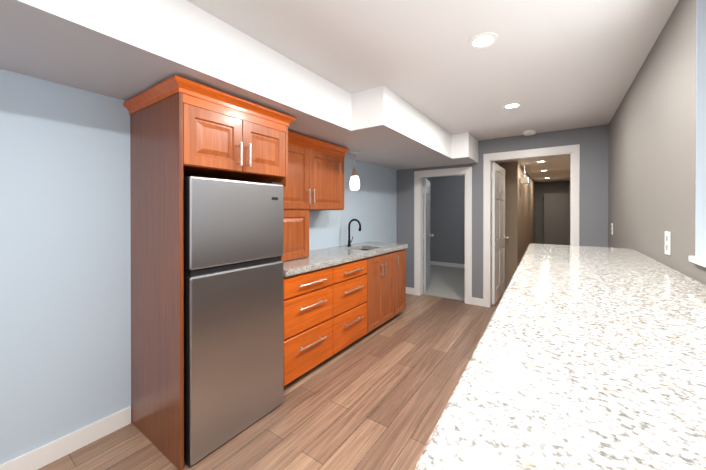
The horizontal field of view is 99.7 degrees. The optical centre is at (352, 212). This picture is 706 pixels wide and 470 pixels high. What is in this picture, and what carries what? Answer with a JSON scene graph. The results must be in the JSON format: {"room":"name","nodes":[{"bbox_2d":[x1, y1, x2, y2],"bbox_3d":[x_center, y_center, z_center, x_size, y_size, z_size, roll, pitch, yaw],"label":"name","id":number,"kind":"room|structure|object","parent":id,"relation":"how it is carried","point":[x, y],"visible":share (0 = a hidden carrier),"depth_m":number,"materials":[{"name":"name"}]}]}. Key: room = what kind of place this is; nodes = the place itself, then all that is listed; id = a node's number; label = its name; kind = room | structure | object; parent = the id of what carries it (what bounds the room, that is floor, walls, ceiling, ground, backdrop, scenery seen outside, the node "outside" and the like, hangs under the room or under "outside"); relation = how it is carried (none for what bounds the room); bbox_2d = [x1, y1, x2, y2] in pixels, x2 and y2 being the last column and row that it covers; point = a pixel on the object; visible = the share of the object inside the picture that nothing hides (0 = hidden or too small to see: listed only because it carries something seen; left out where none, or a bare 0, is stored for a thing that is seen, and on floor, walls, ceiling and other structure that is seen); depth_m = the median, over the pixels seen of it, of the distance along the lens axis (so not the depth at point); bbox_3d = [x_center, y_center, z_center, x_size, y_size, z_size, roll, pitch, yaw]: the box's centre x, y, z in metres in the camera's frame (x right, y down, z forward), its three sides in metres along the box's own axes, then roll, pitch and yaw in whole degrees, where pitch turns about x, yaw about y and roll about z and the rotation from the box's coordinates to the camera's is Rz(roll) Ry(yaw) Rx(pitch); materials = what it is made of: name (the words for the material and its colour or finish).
{"room":"kitchen","nodes":[
{"label":"kitchen","id":0,"kind":"room"},
{"bbox_2d":[0,69,396,464],"bbox_3d":[-1.256,0.163,2.441,0.120,2.480,7.190,0,0,35],"label":"wall","id":1,"kind":"structure","parent":0,"point":[65,282],"depth_m":1.74,"materials":[{"name":"blue paint"}]},
{"bbox_2d":[0,406,130,469],"bbox_3d":[-2.332,1.354,0.770,0.014,0.110,2.970,0,0,35],"label":"baseboard","id":2,"kind":"structure","parent":1,"relation":"attached to","point":[48,453],"depth_m":1.74,"materials":[{"name":"white wood"}]},
{"bbox_2d":[131,76,290,182],"bbox_3d":[-0.985,-0.495,2.133,0.668,0.459,0.765,0,0,35],"label":"upper cabinet","id":3,"kind":"object","parent":1,"relation":"attached to","point":[181,128],"depth_m":1.82,"materials":[{"name":"brown wood"}]},
{"bbox_2d":[281,211,308,260],"bbox_3d":[-0.735,0.203,2.779,0.349,0.463,0.576,0,0,35],"label":"upper cabinet","id":4,"kind":"object","parent":1,"relation":"attached to","point":[295,223],"depth_m":2.76,"materials":[{"name":"brown wood"}]},
{"bbox_2d":[279,132,346,210],"bbox_3d":[-0.569,-0.379,3.017,0.349,0.699,1.159,0,0,35],"label":"upper cabinet","id":5,"kind":"object","parent":1,"relation":"attached to","point":[316,182],"depth_m":2.96,"materials":[{"name":"brown wood"}]},
{"bbox_2d":[0,0,477,169],"bbox_3d":[-0.647,-0.909,2.016,1.360,0.333,6.950,0,0,35],"label":"ceiling","id":6,"kind":"structure","parent":0,"point":[125,50],"depth_m":1.66,"materials":[{"name":"white paint"}]},
{"bbox_2d":[350,151,359,189],"bbox_3d":[0.021,-0.518,3.652,0.122,0.468,0.122,0,0,35],"label":"pendant light","id":7,"kind":"object","parent":6,"relation":"hanging from","point":[354,182],"visible":1,"depth_m":3.61,"materials":[{"name":"white glass"}]},
{"bbox_2d":[37,264,503,469],"bbox_3d":[2.076,1.446,3.686,5.450,0.104,13.020,0,0,35],"label":"floor","id":8,"kind":"structure","parent":0,"point":[378,397],"depth_m":2.15,"materials":[{"name":"brown wood"}]},
{"bbox_2d":[183,176,283,465],"bbox_3d":[-0.974,0.592,2.097,0.677,1.621,0.678,0,0,35],"label":"fridge","id":9,"kind":"object","parent":8,"relation":"on","point":[233,312],"visible":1,"depth_m":1.82,"materials":[{"name":"grey metal"}]},
{"bbox_2d":[284,265,334,385],"bbox_3d":[-0.614,0.944,2.719,0.619,0.913,0.609,0,0,35],"label":"base cabinet","id":10,"kind":"object","parent":8,"relation":"on","point":[309,297],"depth_m":2.52,"materials":[{"name":"brown wood"}]},
{"bbox_2d":[283,242,407,276],"bbox_3d":[-0.140,0.549,3.381,0.644,0.230,2.238,0,0,35],"label":"countertop","id":11,"kind":"structure","parent":10,"relation":"on","point":[323,258],"depth_m":3.12,"materials":[{"name":"stone"}]},
{"bbox_2d":[347,219,360,245],"bbox_3d":[0.026,0.253,3.831,0.211,0.357,0.087,0,0,35],"label":"faucet","id":12,"kind":"object","parent":11,"relation":"on","point":[349,240],"visible":1,"depth_m":3.85,"materials":[{"name":"black metal"}]},
{"bbox_2d":[335,256,374,353],"bbox_3d":[-0.238,0.942,3.263,0.619,0.913,0.715,0,0,35],"label":"base cabinet","id":13,"kind":"object","parent":8,"relation":"on","point":[354,280],"depth_m":3.07,"materials":[{"name":"brown wood"}]},
{"bbox_2d":[375,267,390,327],"bbox_3d":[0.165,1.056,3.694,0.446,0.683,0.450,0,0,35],"label":"door","id":14,"kind":"structure","parent":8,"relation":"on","point":[382,274],"depth_m":3.57,"materials":[{"name":"brown wood"}]},
{"bbox_2d":[367,249,405,317],"bbox_3d":[0.348,0.939,4.110,0.619,0.913,0.444,0,0,35],"label":"base cabinet","id":15,"kind":"object","parent":8,"relation":"on","point":[396,260],"depth_m":3.88,"materials":[{"name":"brown wood"}]},
{"bbox_3d":[1.235,0.870,1.275,0.406,1.073,2.840,0,0,35],"label":"wall","id":16,"kind":"structure","parent":8,"relation":"on","visible":0},
{"bbox_2d":[415,244,705,469],"bbox_3d":[1.105,0.309,1.363,0.720,0.045,2.940,0,0,35],"label":"countertop","id":17,"kind":"structure","parent":16,"relation":"on","point":[587,358],"depth_m":0.53,"materials":[{"name":"stone"}]},
{"bbox_2d":[423,178,423,260],"bbox_3d":[1.109,0.185,6.969,0.120,2.400,2.951,0,0,35],"label":"wall","id":18,"kind":"structure","parent":0,"point":[423,178],"depth_m":8.00,"materials":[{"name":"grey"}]},
{"bbox_2d":[187,0,678,140],"bbox_3d":[0.677,-1.122,1.099,4.820,0.100,7.190,0,0,35],"label":"ceiling","id":19,"kind":"structure","parent":0,"point":[553,65],"depth_m":1.97,"materials":[{"name":"white paint"}]},
{"bbox_2d":[468,32,497,48],"bbox_3d":[0.809,-1.070,1.853,0.169,0.009,0.169,0,0,26],"label":"recessed light","id":20,"kind":"object","parent":19,"relation":"in","point":[482,40],"depth_m":1.84,"materials":[{"name":"white plastic"}]},
{"bbox_2d":[502,102,521,108],"bbox_3d":[1.594,-1.074,2.988,0.169,0.009,0.169,0,0,26],"label":"recessed light","id":21,"kind":"object","parent":19,"relation":"in","point":[515,104],"depth_m":2.98,"materials":[{"name":"white plastic"}]},
{"bbox_2d":[523,130,536,135],"bbox_3d":[2.351,-1.062,3.960,0.156,0.042,0.156,0,0,35],"label":"smoke detector","id":22,"kind":"object","parent":19,"relation":"attached to","point":[529,132],"visible":1,"depth_m":3.91,"materials":[{"name":"white plastic"}]},
{"bbox_2d":[426,175,464,263],"bbox_3d":[2.777,0.183,7.536,1.980,2.400,0.120,0,0,35],"label":"wall","id":23,"kind":"structure","parent":0,"point":[447,216],"depth_m":7.69,"materials":[{"name":"grey paint"}]},
{"bbox_2d":[430,261,464,267],"bbox_3d":[2.755,1.331,7.473,1.960,0.096,0.018,0,0,35],"label":"baseboard","id":24,"kind":"structure","parent":23,"relation":"attached to","point":[447,264],"depth_m":7.68,"materials":[{"name":"white wood"}]},
{"bbox_2d":[397,124,608,298],"bbox_3d":[2.028,0.155,4.468,2.977,2.480,0.120,0,0,35],"label":"wall","id":25,"kind":"structure","parent":0,"point":[593,141],"depth_m":4.06,"materials":[{"name":"grey paint"}]},
{"bbox_2d":[406,287,413,294],"bbox_3d":[0.918,1.337,5.159,0.307,0.110,0.014,0,0,35],"label":"baseboard","id":26,"kind":"structure","parent":25,"relation":"attached to","point":[409,290],"depth_m":5.11,"materials":[{"name":"white wood"}]},
{"bbox_2d":[423,178,433,292],"bbox_3d":[1.355,0.391,5.441,0.167,1.975,0.722,0,0,21],"label":"door","id":27,"kind":"structure","parent":25,"relation":"in","point":[427,235],"depth_m":5.21,"materials":[{"name":"grey wood"}]},
{"bbox_2d":[414,167,471,304],"bbox_3d":[1.466,0.343,4.857,0.930,2.100,0.156,0,0,35],"label":"door frame","id":28,"kind":"structure","parent":25,"relation":"attached to","point":[419,176],"depth_m":4.87,"materials":[{"name":"white wood"}]},
{"bbox_2d":[492,162,508,304],"bbox_3d":[2.392,0.308,4.876,0.167,2.145,0.960,0,0,36],"label":"door","id":29,"kind":"structure","parent":25,"relation":"in","point":[499,237],"depth_m":4.74,"materials":[{"name":"white wood"}]},
{"bbox_2d":[483,144,579,306],"bbox_3d":[2.453,0.261,4.175,1.140,2.270,0.156,0,0,35],"label":"door frame","id":30,"kind":"structure","parent":25,"relation":"attached to","point":[573,151],"depth_m":4.25,"materials":[{"name":"white wood"}]},
{"bbox_2d":[511,161,534,278],"bbox_3d":[4.226,0.234,7.222,0.060,2.300,4.750,0,0,35],"label":"wall","id":31,"kind":"structure","parent":0,"point":[522,195],"depth_m":5.66,"materials":[{"name":"beige paint"}]},
{"bbox_2d":[497,155,569,182],"bbox_3d":[4.178,-0.964,6.594,1.230,0.100,5.830,0,0,35],"label":"ceiling","id":32,"kind":"structure","parent":0,"point":[558,167],"depth_m":6.11,"materials":[{"name":"white"}]},
{"bbox_2d":[520,164,528,183],"bbox_3d":[3.165,-0.729,5.490,0.120,0.360,0.160,0,0,35],"label":"pendant light","id":33,"kind":"object","parent":32,"relation":"attached to","point":[524,179],"visible":1,"depth_m":5.44,"materials":[{"name":"white glass"}]},
{"bbox_2d":[535,181,566,244],"bbox_3d":[5.819,0.228,8.735,0.780,2.300,0.450,0,0,35],"label":"wall","id":34,"kind":"structure","parent":0,"point":[537,213],"depth_m":8.60,"materials":[{"name":"beige paint"}]},
{"bbox_2d":[567,180,569,244],"bbox_3d":[4.659,0.238,6.266,0.060,2.300,5.830,0,0,35],"label":"wall","id":35,"kind":"structure","parent":0,"point":[568,182],"depth_m":8.32,"materials":[{"name":"beige paint"}]},
{"bbox_2d":[608,0,705,284],"bbox_3d":[1.193,0.169,0.748,0.120,2.480,6.950,0,0,35],"label":"wall","id":36,"kind":"structure","parent":0,"point":[652,168],"depth_m":1.76,"materials":[{"name":"grey paint"}]},
{"bbox_2d":[665,231,670,254],"bbox_3d":[1.732,0.166,1.641,0.008,0.125,0.080,0,0,35],"label":"electrical outlet plate","id":37,"kind":"object","parent":36,"relation":"attached to","point":[667,243],"visible":1,"depth_m":1.63,"materials":[{"name":"white plastic"}]},
{"bbox_2d":[689,256,705,266],"bbox_3d":[0.391,0.210,-0.412,0.160,0.025,4.129,0,0,35],"label":"sill","id":38,"kind":"structure","parent":36,"relation":"attached to","point":[700,260],"depth_m":1.25,"materials":[{"name":"white wood"}]},
{"bbox_2d":[695,0,705,256],"bbox_3d":[1.564,-0.441,1.282,0.118,1.264,0.004,0,0,35],"label":"window","id":39,"kind":"structure","parent":0,"point":[700,233],"depth_m":1.31,"materials":[{"name":"grey"}]}
]}

